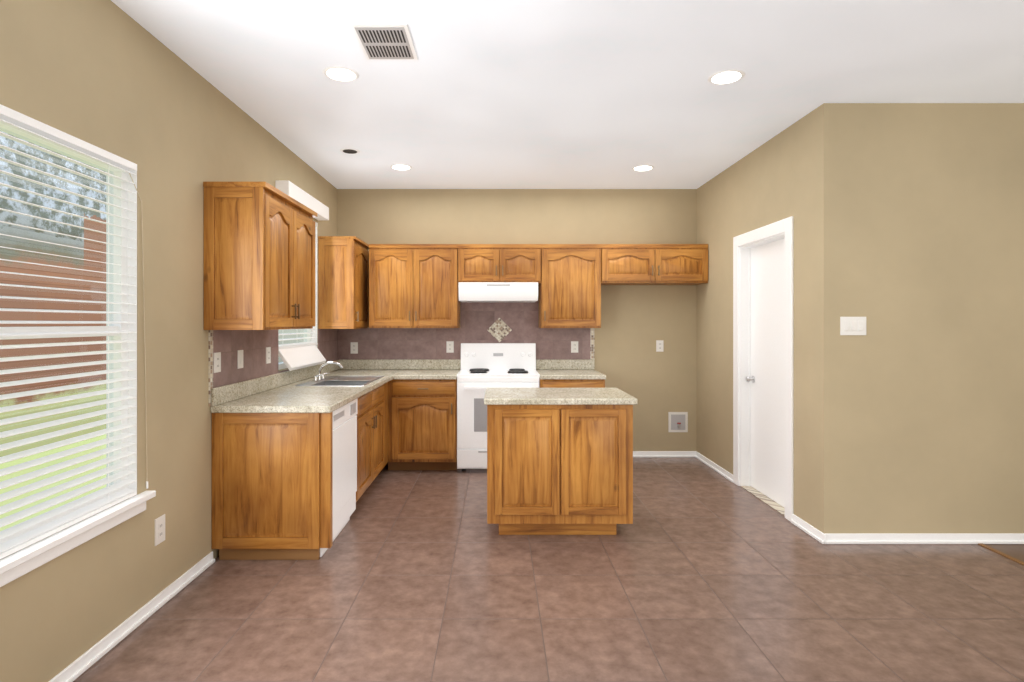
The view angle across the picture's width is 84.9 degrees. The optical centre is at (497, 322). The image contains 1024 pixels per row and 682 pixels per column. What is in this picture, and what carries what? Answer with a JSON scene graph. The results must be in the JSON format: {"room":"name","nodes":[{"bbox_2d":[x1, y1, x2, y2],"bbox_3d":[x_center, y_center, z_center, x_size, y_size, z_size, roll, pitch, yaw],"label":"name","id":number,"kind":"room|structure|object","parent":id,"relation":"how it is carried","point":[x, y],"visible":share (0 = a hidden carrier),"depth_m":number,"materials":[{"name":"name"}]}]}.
{"room":"kitchen","nodes":[
{"label":"kitchen","id":0,"kind":"room"},
{"bbox_2d":[0,0,336,681],"bbox_3d":[-1.740,0.000,2.125,0.120,2.800,7.690,0,0,0],"label":"wall","id":1,"kind":"structure","parent":0,"point":[110,76],"depth_m":2.68,"materials":[{"name":"beige paint"}]},
{"bbox_2d":[0,104,136,558],"bbox_3d":[-1.734,0.031,1.705,0.121,1.538,1.810,0,0,0],"label":"window","id":2,"kind":"structure","parent":1,"relation":"in","point":[119,332],"depth_m":2.27,"materials":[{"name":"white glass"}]},
{"bbox_2d":[129,173,147,488],"bbox_3d":[-1.680,0.049,2.621,0.027,1.479,0.106,0,0,0],"label":"blind wand","id":3,"kind":"object","parent":2,"relation":"hanging from","point":[144,334],"visible":0.94,"depth_m":2.65,"materials":[{"name":"white plastic"}]},
{"bbox_2d":[0,490,155,586],"bbox_3d":[-1.680,0.843,1.705,0.090,0.085,1.950,0,0,0],"label":"sill","id":4,"kind":"structure","parent":1,"relation":"attached to","point":[16,565],"depth_m":2.16,"materials":[{"name":"white wood"}]},
{"bbox_2d":[49,551,214,681],"bbox_3d":[-1.666,1.369,0.858,0.028,0.062,4.855,0,0,0],"label":"baseboard","id":5,"kind":"structure","parent":1,"relation":"attached to","point":[83,663],"depth_m":2.53,"materials":[{"name":"white wood"}]},
{"bbox_2d":[155,514,164,545],"bbox_3d":[-1.676,1.027,2.780,0.007,0.130,0.080,0,0,0],"label":"outlet","id":6,"kind":"object","parent":1,"relation":"attached to","point":[159,529],"visible":1,"depth_m":2.77,"materials":[{"name":"white plastic"}]},
{"bbox_2d":[203,182,318,329],"bbox_3d":[-1.506,-0.383,3.644,0.343,0.845,0.910,0,0,0],"label":"upper cabinet","id":7,"kind":"object","parent":1,"relation":"attached to","point":[259,255],"depth_m":3.20,"materials":[{"name":"brown wood"}]},
{"bbox_2d":[211,365,317,406],"bbox_3d":[-1.663,0.433,4.552,0.020,0.105,2.580,0,0,0],"label":"backsplash","id":8,"kind":"structure","parent":1,"relation":"attached to","point":[223,394],"depth_m":3.85,"materials":[{"name":"beige stone"}]},
{"bbox_2d":[209,329,337,405],"bbox_3d":[-1.677,0.263,4.550,0.007,0.441,2.600,0,0,0],"label":"tile backsplash","id":9,"kind":"structure","parent":1,"relation":"attached to","point":[251,344],"depth_m":3.74,"materials":[{"name":"tile"}]},
{"bbox_2d":[214,352,220,372],"bbox_3d":[-1.670,0.235,3.335,0.007,0.118,0.075,0,0,0],"label":"outlet","id":10,"kind":"object","parent":9,"relation":"attached to","point":[217,361],"visible":1,"depth_m":3.33,"materials":[{"name":"white plastic"}]},
{"bbox_2d":[238,350,242,368],"bbox_3d":[-1.669,0.235,3.635,0.011,0.118,0.075,0,0,0],"label":"outlet","id":11,"kind":"object","parent":9,"relation":"attached to","point":[240,358],"visible":1,"depth_m":3.62,"materials":[{"name":"white plastic"}]},
{"bbox_2d":[266,347,270,363],"bbox_3d":[-1.670,0.235,4.075,0.007,0.118,0.075,0,0,0],"label":"outlet","id":12,"kind":"object","parent":9,"relation":"attached to","point":[268,354],"visible":1,"depth_m":4.07,"materials":[{"name":"white plastic"}]},
{"bbox_2d":[275,180,328,370],"bbox_3d":[-1.685,-0.352,4.720,0.220,1.445,1.000,0,0,0],"label":"window","id":13,"kind":"structure","parent":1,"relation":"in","point":[300,355],"depth_m":4.69,"materials":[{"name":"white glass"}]},
{"bbox_2d":[319,236,366,328],"bbox_3d":[-1.511,-0.378,5.538,0.333,0.865,0.617,0,0,0],"label":"upper cabinet","id":14,"kind":"object","parent":1,"relation":"attached to","point":[342,259],"depth_m":5.23,"materials":[{"name":"brown wood"}]},
{"bbox_2d":[337,189,696,450],"bbox_3d":[0.810,0.000,5.910,4.980,2.800,0.120,0,0,0],"label":"wall","id":15,"kind":"structure","parent":0,"point":[637,321],"depth_m":5.85,"materials":[{"name":"beige paint"}]},
{"bbox_2d":[367,244,459,327],"bbox_3d":[-0.835,-0.361,5.678,0.877,0.820,0.338,0,0,0],"label":"upper cabinet","id":16,"kind":"object","parent":15,"relation":"attached to","point":[409,285],"depth_m":5.51,"materials":[{"name":"brown wood"}]},
{"bbox_2d":[338,301,593,359],"bbox_3d":[-0.335,0.044,5.846,2.679,0.877,0.009,0,0,0],"label":"tile backsplash","id":17,"kind":"structure","parent":15,"relation":"attached to","point":[498,322],"depth_m":5.84,"materials":[{"name":"tile"}]},
{"bbox_2d":[351,342,357,353],"bbox_3d":[-1.500,0.260,5.840,0.075,0.118,0.007,0,0,0],"label":"outlet","id":18,"kind":"object","parent":17,"relation":"attached to","point":[354,347],"visible":1,"depth_m":5.84,"materials":[{"name":"white plastic"}]},
{"bbox_2d":[446,341,453,352],"bbox_3d":[-0.500,0.250,5.840,0.075,0.118,0.007,0,0,0],"label":"outlet","id":19,"kind":"object","parent":17,"relation":"attached to","point":[449,346],"visible":1,"depth_m":5.84,"materials":[{"name":"white plastic"}]},
{"bbox_2d":[571,341,577,352],"bbox_3d":[0.800,0.250,5.840,0.075,0.118,0.007,0,0,0],"label":"outlet","id":20,"kind":"object","parent":17,"relation":"attached to","point":[574,346],"visible":1,"depth_m":5.84,"materials":[{"name":"white plastic"}]},
{"bbox_2d":[346,359,593,370],"bbox_3d":[-0.324,0.433,5.832,2.658,0.105,0.020,0,0,0],"label":"backsplash","id":21,"kind":"structure","parent":15,"relation":"attached to","point":[351,364],"depth_m":5.82,"materials":[{"name":"beige stone"}]},
{"bbox_2d":[459,244,542,285],"bbox_3d":[0.015,-0.583,5.678,0.820,0.375,0.338,0,0,0],"label":"upper cabinet","id":22,"kind":"object","parent":15,"relation":"attached to","point":[477,262],"depth_m":5.51,"materials":[{"name":"brown wood"}]},
{"bbox_2d":[459,282,537,302],"bbox_3d":[0.004,-0.300,5.604,0.763,0.179,0.475,0,0,0],"label":"range hood","id":23,"kind":"object","parent":22,"relation":"attached to","point":[498,292],"visible":0.98,"depth_m":5.37,"materials":[{"name":"white metal"}]},
{"bbox_2d":[539,244,602,327],"bbox_3d":[0.722,-0.361,5.678,0.590,0.820,0.338,0,0,0],"label":"upper cabinet","id":24,"kind":"object","parent":15,"relation":"attached to","point":[570,292],"depth_m":5.51,"materials":[{"name":"brown wood"}]},
{"bbox_2d":[603,244,707,284],"bbox_3d":[1.546,-0.583,5.678,1.053,0.375,0.338,0,0,0],"label":"upper cabinet","id":25,"kind":"object","parent":15,"relation":"attached to","point":[623,264],"depth_m":5.51,"materials":[{"name":"brown wood"}]},
{"bbox_2d":[656,340,663,351],"bbox_3d":[1.690,0.240,5.846,0.075,0.118,0.007,0,0,0],"label":"outlet","id":26,"kind":"object","parent":15,"relation":"attached to","point":[659,345],"visible":1,"depth_m":5.84,"materials":[{"name":"white plastic"}]},
{"bbox_2d":[633,451,692,456],"bbox_3d":[1.543,1.369,5.836,1.065,0.062,0.028,0,0,0],"label":"baseboard","id":27,"kind":"structure","parent":15,"relation":"attached to","point":[635,453],"depth_m":5.84,"materials":[{"name":"white wood"}]},
{"bbox_2d":[668,412,687,431],"bbox_3d":[1.880,1.035,5.832,0.200,0.210,0.036,0,0,0],"label":"outlet box","id":28,"kind":"object","parent":15,"relation":"attached to","point":[677,421],"visible":1,"depth_m":5.84,"materials":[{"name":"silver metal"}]},
{"bbox_2d":[73,457,1023,681],"bbox_3d":[1.660,1.427,2.125,6.920,0.066,7.690,0,0,0],"label":"floor","id":29,"kind":"structure","parent":0,"point":[697,570],"depth_m":2.79,"materials":[{"name":"tile"}]},
{"bbox_2d":[320,399,356,556],"bbox_3d":[-1.323,0.966,3.666,0.654,0.868,0.648,0,0,0],"label":"dishwasher","id":30,"kind":"object","parent":29,"relation":"on","point":[344,458],"visible":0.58,"depth_m":3.66,"materials":[{"name":"white metal"}]},
{"bbox_2d":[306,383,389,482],"bbox_3d":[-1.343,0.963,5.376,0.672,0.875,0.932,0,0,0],"label":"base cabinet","id":31,"kind":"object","parent":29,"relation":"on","point":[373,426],"depth_m":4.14,"materials":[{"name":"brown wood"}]},
{"bbox_2d":[210,371,397,422],"bbox_3d":[-1.327,0.538,4.552,0.704,0.105,2.580,0,0,0],"label":"countertop","id":32,"kind":"structure","parent":31,"relation":"on","point":[288,404],"depth_m":3.42,"materials":[{"name":"beige stone"}]},
{"bbox_2d":[310,359,345,382],"bbox_3d":[-1.410,0.401,4.700,0.228,0.161,0.250,0,0,0],"label":"faucet","id":33,"kind":"object","parent":32,"relation":"on","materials":[{"name":"silver metal"}]},
{"bbox_2d":[294,375,381,410],"bbox_3d":[-1.296,0.579,4.700,0.530,0.195,0.810,0,0,0],"label":"sink","id":34,"kind":"object","parent":32,"relation":"in","point":[367,401],"depth_m":4.69,"materials":[{"name":"silver metal"}]},
{"bbox_2d":[390,379,456,469],"bbox_3d":[-0.717,0.963,5.526,0.656,0.875,0.631,0,0,0],"label":"base cabinet","id":35,"kind":"object","parent":29,"relation":"on","point":[423,412],"depth_m":5.21,"materials":[{"name":"brown wood"}]},
{"bbox_2d":[394,371,458,378],"bbox_3d":[-0.681,0.505,5.521,0.588,0.040,0.642,0,0,0],"label":"countertop","id":36,"kind":"structure","parent":35,"relation":"on","point":[401,374],"depth_m":5.20,"materials":[{"name":"beige stone"}]},
{"bbox_2d":[457,343,539,470],"bbox_3d":[0.003,0.805,5.499,0.775,1.190,0.678,0,0,0],"label":"electric range","id":37,"kind":"object","parent":29,"relation":"on","point":[484,366],"visible":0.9,"depth_m":5.21,"materials":[{"name":"white metal"}]},
{"bbox_2d":[484,388,637,534],"bbox_3d":[0.403,0.943,3.897,0.986,0.915,0.625,0,0,0],"label":"kitchen island","id":38,"kind":"object","parent":29,"relation":"on","point":[559,461],"visible":1,"depth_m":3.60,"materials":[{"name":"brown wood"}]},
{"bbox_2d":[484,388,637,404],"bbox_3d":[0.403,0.505,3.897,0.986,0.040,0.625,0,0,0],"label":"island countertop","id":39,"kind":"structure","parent":38,"relation":"on","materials":[{"name":"stone"}]},
{"bbox_2d":[537,371,604,387],"bbox_3d":[0.696,0.963,5.526,0.606,0.875,0.631,0,0,0],"label":"base cabinet","id":40,"kind":"object","parent":29,"relation":"on","point":[543,383],"depth_m":5.21,"materials":[{"name":"brown wood"}]},
{"bbox_2d":[538,371,605,378],"bbox_3d":[0.699,0.505,5.521,0.614,0.040,0.642,0,0,0],"label":"countertop","id":41,"kind":"structure","parent":40,"relation":"on","point":[543,374],"depth_m":5.20,"materials":[{"name":"beige stone"}]},
{"bbox_2d":[111,0,1023,188],"bbox_3d":[1.660,-1.440,2.125,6.920,0.080,7.690,0,0,0],"label":"ceiling","id":42,"kind":"structure","parent":0,"point":[544,94],"depth_m":3.15,"materials":[{"name":"white paint"}]},
{"bbox_2d":[323,66,358,81],"bbox_3d":[-0.883,-1.397,3.150,0.200,0.006,0.200,0,0,0],"label":"recessed light","id":43,"kind":"object","parent":42,"relation":"in","point":[340,73],"visible":1,"depth_m":3.14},
{"bbox_2d":[340,148,359,153],"bbox_3d":[-1.205,-1.397,4.560,0.160,0.006,0.160,0,0,0],"label":"recessed light","id":44,"kind":"object","parent":42,"relation":"attached to","point":[349,151],"visible":1,"depth_m":4.55,"materials":[{"name":"metal"}]},
{"bbox_2d":[349,24,417,59],"bbox_3d":[-0.560,-1.395,2.795,0.270,0.009,0.350,0,0,0],"label":"ceiling vent","id":45,"kind":"object","parent":42,"relation":"in","point":[385,41],"visible":1,"depth_m":2.77,"materials":[{"name":"white metal"}]},
{"bbox_2d":[390,164,411,170],"bbox_3d":[-0.870,-1.397,5.030,0.200,0.006,0.200,0,0,0],"label":"recessed light","id":46,"kind":"object","parent":42,"relation":"in","point":[402,167],"visible":1,"depth_m":5.03,"materials":[{"name":"white glass"}]},
{"bbox_2d":[632,165,653,170],"bbox_3d":[1.310,-1.397,5.060,0.200,0.006,0.200,0,0,0],"label":"recessed light","id":47,"kind":"object","parent":42,"relation":"in","point":[643,168],"visible":0.96,"depth_m":5.06,"materials":[{"name":"white glass"}]},
{"bbox_2d":[708,69,744,84],"bbox_3d":[1.300,-1.397,3.190,0.200,0.006,0.200,0,0,0],"label":"recessed light","id":48,"kind":"object","parent":42,"relation":"in","point":[725,77],"visible":1,"depth_m":3.18,"materials":[{"name":"white glass"}]},
{"bbox_2d":[697,103,842,532],"bbox_3d":[2.135,0.000,4.707,0.120,2.800,2.285,0,0,0],"label":"wall","id":49,"kind":"structure","parent":0,"point":[795,170],"depth_m":3.84,"materials":[{"name":"beige paint"}]},
{"bbox_2d":[693,451,732,482],"bbox_3d":[2.063,1.369,5.357,0.023,0.062,0.905,0,0,0],"label":"baseboard","id":50,"kind":"structure","parent":49,"relation":"attached to","point":[714,466],"depth_m":5.34,"materials":[{"name":"white wood"}]},
{"bbox_2d":[741,238,784,515],"bbox_3d":[2.136,0.381,4.418,0.118,2.039,0.755,0,0,0],"label":"door leaf","id":51,"kind":"structure","parent":49,"relation":"in","point":[766,379],"depth_m":4.47,"materials":[{"name":"wood"}]},
{"bbox_2d":[733,216,792,521],"bbox_3d":[2.127,0.325,4.418,0.136,2.150,0.975,0,0,0],"label":"door frame","id":52,"kind":"structure","parent":49,"relation":"attached to","point":[744,243],"depth_m":4.80,"materials":[{"name":"white wood"}]},
{"bbox_2d":[791,514,816,539],"bbox_3d":[2.065,1.369,3.760,0.027,0.062,0.340,0,0,0],"label":"baseboard","id":53,"kind":"structure","parent":49,"relation":"attached to","point":[807,528],"depth_m":3.76,"materials":[{"name":"white wood"}]},
{"bbox_2d":[843,103,1023,532],"bbox_3d":[3.598,0.000,3.625,2.805,2.800,0.120,0,0,0],"label":"wall","id":54,"kind":"structure","parent":0,"point":[933,294],"depth_m":3.56,"materials":[{"name":"beige paint"}]},
{"bbox_2d":[840,317,865,334],"bbox_3d":[2.260,0.019,3.559,0.165,0.118,0.011,0,0,0],"label":"switch","id":55,"kind":"object","parent":54,"relation":"attached to","point":[852,325],"visible":1,"depth_m":3.56,"materials":[{"name":"white plastic"}]},
{"bbox_2d":[817,529,1023,543],"bbox_3d":[3.501,1.369,3.551,2.898,0.062,0.028,0,0,0],"label":"baseboard","id":56,"kind":"structure","parent":54,"relation":"attached to","point":[824,538],"depth_m":3.55,"materials":[{"name":"white wood"}]},
{"label":"outside","id":57,"kind":"structure","parent":0,"visible":0},
{"bbox_2d":[0,434,105,530],"bbox_3d":[-3.905,1.750,3.000,4.190,0.100,22.000,0,0,0],"label":"ground","id":58,"kind":"structure","parent":57,"point":[24,471],"depth_m":6.20,"materials":[{"name":"green plant"}]},
{"bbox_2d":[0,131,105,463],"bbox_3d":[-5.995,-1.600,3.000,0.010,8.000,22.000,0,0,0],"label":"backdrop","id":59,"kind":"structure","parent":57,"point":[48,258],"depth_m":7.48,"materials":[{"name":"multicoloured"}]}
]}

